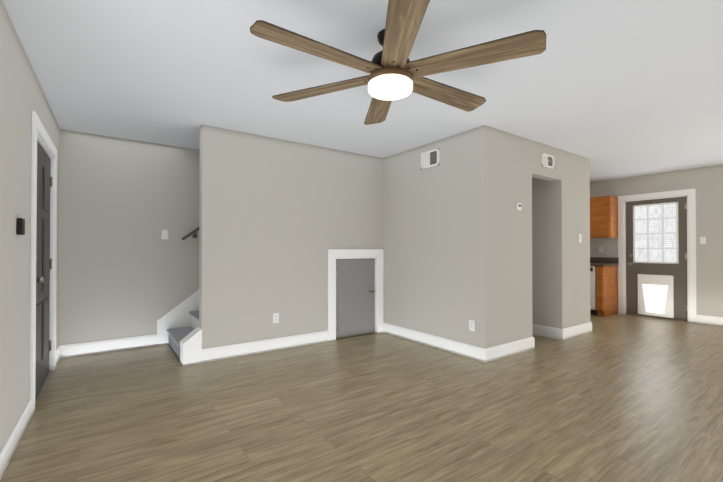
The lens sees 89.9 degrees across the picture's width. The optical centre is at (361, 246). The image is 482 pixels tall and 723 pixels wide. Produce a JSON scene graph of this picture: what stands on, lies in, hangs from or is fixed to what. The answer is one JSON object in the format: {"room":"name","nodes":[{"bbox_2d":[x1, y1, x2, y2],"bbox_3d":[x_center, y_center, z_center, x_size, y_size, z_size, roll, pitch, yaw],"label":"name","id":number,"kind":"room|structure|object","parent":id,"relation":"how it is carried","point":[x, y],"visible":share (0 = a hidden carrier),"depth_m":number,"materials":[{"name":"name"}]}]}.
{"room":"living room","nodes":[
{"label":"living room","id":0,"kind":"room"},
{"bbox_2d":[0,0,59,450],"bbox_3d":[-1.263,-0.058,0.863,0.280,2.440,7.432,0,-1,-35],"label":"wall","id":1,"kind":"structure","parent":0,"point":[22,96],"depth_m":2.15,"materials":[{"name":"grey paint"}]},
{"bbox_2d":[16,218,24,234],"bbox_3d":[-2.066,-0.123,2.198,0.029,0.100,0.080,0,-1,-35],"label":"box","id":2,"kind":"object","parent":1,"relation":"in","point":[20,226],"visible":1,"depth_m":2.17,"materials":[{"name":"black plastic"}]},
{"bbox_2d":[29,111,56,414],"bbox_3d":[-2.697,0.113,2.993,0.202,2.130,1.210,0,-1,-35],"label":"door frame","id":3,"kind":"structure","parent":1,"relation":"attached to","point":[43,267],"depth_m":3.04,"materials":[{"name":"white wood"}]},
{"bbox_2d":[59,129,199,344],"bbox_3d":[-0.056,-0.017,6.177,8.140,2.440,0.150,0,-1,-35],"label":"wall","id":4,"kind":"structure","parent":0,"point":[125,270],"depth_m":4.18,"materials":[{"name":"grey paint"}]},
{"bbox_2d":[161,230,167,238],"bbox_3d":[-2.395,-0.151,4.414,0.070,0.114,0.022,0,-1,-35],"label":"light switch","id":5,"kind":"object","parent":4,"relation":"attached to","point":[164,235],"visible":1,"depth_m":4.42,"materials":[{"name":"white plastic"}]},
{"bbox_2d":[181,227,198,239],"bbox_3d":[-1.366,-0.886,5.103,2.120,1.620,0.095,0,-1,-35],"label":"handrail","id":6,"kind":"object","parent":4,"relation":"attached to","point":[191,233],"visible":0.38,"depth_m":4.53,"materials":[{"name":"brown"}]},
{"bbox_2d":[199,125,382,348],"bbox_3d":[0.278,-0.025,5.139,4.774,2.440,0.120,0,-1,-35],"label":"wall","id":7,"kind":"structure","parent":0,"point":[278,218],"depth_m":4.15,"materials":[{"name":"grey paint"}]},
{"bbox_2d":[273,313,278,322],"bbox_3d":[-0.982,0.817,4.161,0.070,0.114,0.008,0,-1,-35],"label":"outlet","id":8,"kind":"object","parent":7,"relation":"attached to","point":[275,317],"visible":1,"depth_m":4.16,"materials":[{"name":"white plastic"}]},
{"bbox_2d":[328,249,383,341],"bbox_3d":[-0.085,0.613,4.848,0.889,1.160,0.168,0,-1,-35],"label":"door frame","id":9,"kind":"structure","parent":7,"relation":"attached to","point":[355,292],"depth_m":4.82,"materials":[{"name":"white wood"}]},
{"bbox_2d":[0,313,722,481],"bbox_3d":[1.926,1.219,3.111,8.740,0.080,7.430,0,-1,-35],"label":"floor","id":10,"kind":"structure","parent":0,"point":[617,397],"depth_m":2.54,"materials":[{"name":"brown wood"}]},
{"bbox_2d":[166,311,198,360],"bbox_3d":[-0.985,0.148,4.871,2.795,2.090,0.861,0,-1,-35],"label":"stairs","id":11,"kind":"structure","parent":10,"relation":"on","point":[177,336],"depth_m":4.22,"materials":[{"name":"grey carpet"}]},
{"bbox_2d":[590,266,596,314],"bbox_3d":[4.119,0.775,6.727,0.644,0.865,0.610,0,-1,-35],"label":"dishwasher","id":12,"kind":"object","parent":10,"relation":"on","point":[593,310],"visible":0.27,"depth_m":6.35,"materials":[{"name":"white metal"}]},
{"bbox_2d":[590,257,618,315],"bbox_3d":[3.846,0.705,7.148,0.637,1.010,1.910,0,-1,-35],"label":"base cabinet","id":13,"kind":"object","parent":10,"relation":"on","point":[606,286],"visible":0.31,"depth_m":6.35,"materials":[{"name":"brown wood"}]},
{"bbox_2d":[2,0,722,182],"bbox_3d":[1.926,-2.011,3.136,8.740,1.500,7.430,0,-1,-35],"label":"ceiling","id":14,"kind":"structure","parent":0,"point":[614,89],"depth_m":2.66,"materials":[{"name":"white paint"}]},
{"bbox_2d":[250,0,545,124],"bbox_3d":[0.172,-1.093,2.173,1.668,0.349,1.501,0,-1,-35],"label":"ceiling fan","id":15,"kind":"object","parent":14,"relation":"hanging from","point":[394,71],"visible":1,"depth_m":1.99,"materials":[{"name":"brown wood"}]},
{"bbox_2d":[383,125,491,348],"bbox_3d":[0.837,-0.030,4.441,0.120,2.440,1.665,0,-1,-35],"label":"wall","id":16,"kind":"structure","parent":0,"point":[437,233],"depth_m":4.19,"materials":[{"name":"grey paint"}]},
{"bbox_2d":[0,258,722,479],"bbox_3d":[2.059,-0.030,3.215,8.114,2.420,7.130,0,-1,-35],"label":"baseboard","id":17,"kind":"structure","parent":16,"relation":"attached to","point":[192,352],"depth_m":4.09,"materials":[{"name":"white wood"}]},
{"bbox_2d":[421,148,439,169],"bbox_3d":[0.820,-1.056,4.353,0.018,0.200,0.300,0,-1,-35],"label":"air vent","id":18,"kind":"object","parent":16,"relation":"in","point":[430,158],"visible":1,"depth_m":4.35,"materials":[{"name":"white"}]},
{"bbox_2d":[469,320,474,330],"bbox_3d":[1.173,0.835,3.849,0.008,0.114,0.070,0,-1,-35],"label":"outlet","id":19,"kind":"object","parent":16,"relation":"attached to","point":[471,325],"visible":1,"depth_m":3.85,"materials":[{"name":"white plastic"}]},
{"bbox_2d":[492,128,589,346],"bbox_3d":[2.261,-0.030,4.503,2.275,2.440,0.120,0,-1,-35],"label":"wall","id":20,"kind":"structure","parent":0,"point":[540,264],"depth_m":4.28,"materials":[{"name":"grey paint"}]},
{"bbox_2d":[516,203,521,209],"bbox_3d":[1.770,-0.453,4.071,0.080,0.080,0.022,0,-1,-35],"label":"thermostat","id":21,"kind":"object","parent":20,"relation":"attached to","point":[518,206],"visible":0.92,"depth_m":4.05,"materials":[{"name":"white plastic"}]},
{"bbox_2d":[541,153,554,168],"bbox_3d":[2.294,-1.056,4.450,0.300,0.160,0.018,0,-1,-35],"label":"air vent","id":22,"kind":"object","parent":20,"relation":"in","point":[548,160],"visible":1,"depth_m":4.45,"materials":[{"name":"white"}]},
{"bbox_2d":[590,164,722,316],"bbox_3d":[5.430,-0.022,5.604,0.150,2.440,7.430,0,-1,-35],"label":"wall","id":23,"kind":"structure","parent":0,"point":[706,183],"depth_m":5.65,"materials":[{"name":"grey paint"}]},
{"bbox_2d":[590,196,617,237],"bbox_3d":[4.373,-0.533,6.671,0.340,0.740,0.479,0,-1,-35],"label":"upper cabinet","id":24,"kind":"object","parent":23,"relation":"attached to","point":[603,216],"visible":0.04,"depth_m":6.49,"materials":[{"name":"brown wood"}]},
{"bbox_2d":[618,188,696,322],"bbox_3d":[5.003,0.143,6.164,0.198,2.120,1.060,0,-1,-35],"label":"door","id":25,"kind":"structure","parent":23,"relation":"attached to","point":[657,254],"depth_m":6.11,"materials":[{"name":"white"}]},
{"bbox_2d":[700,237,705,243],"bbox_3d":[5.305,-0.101,5.632,0.022,0.114,0.070,0,-1,-35],"label":"switch","id":26,"kind":"object","parent":23,"relation":"attached to","point":[702,240],"visible":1,"depth_m":5.63,"materials":[{"name":"white plastic"}]}
]}

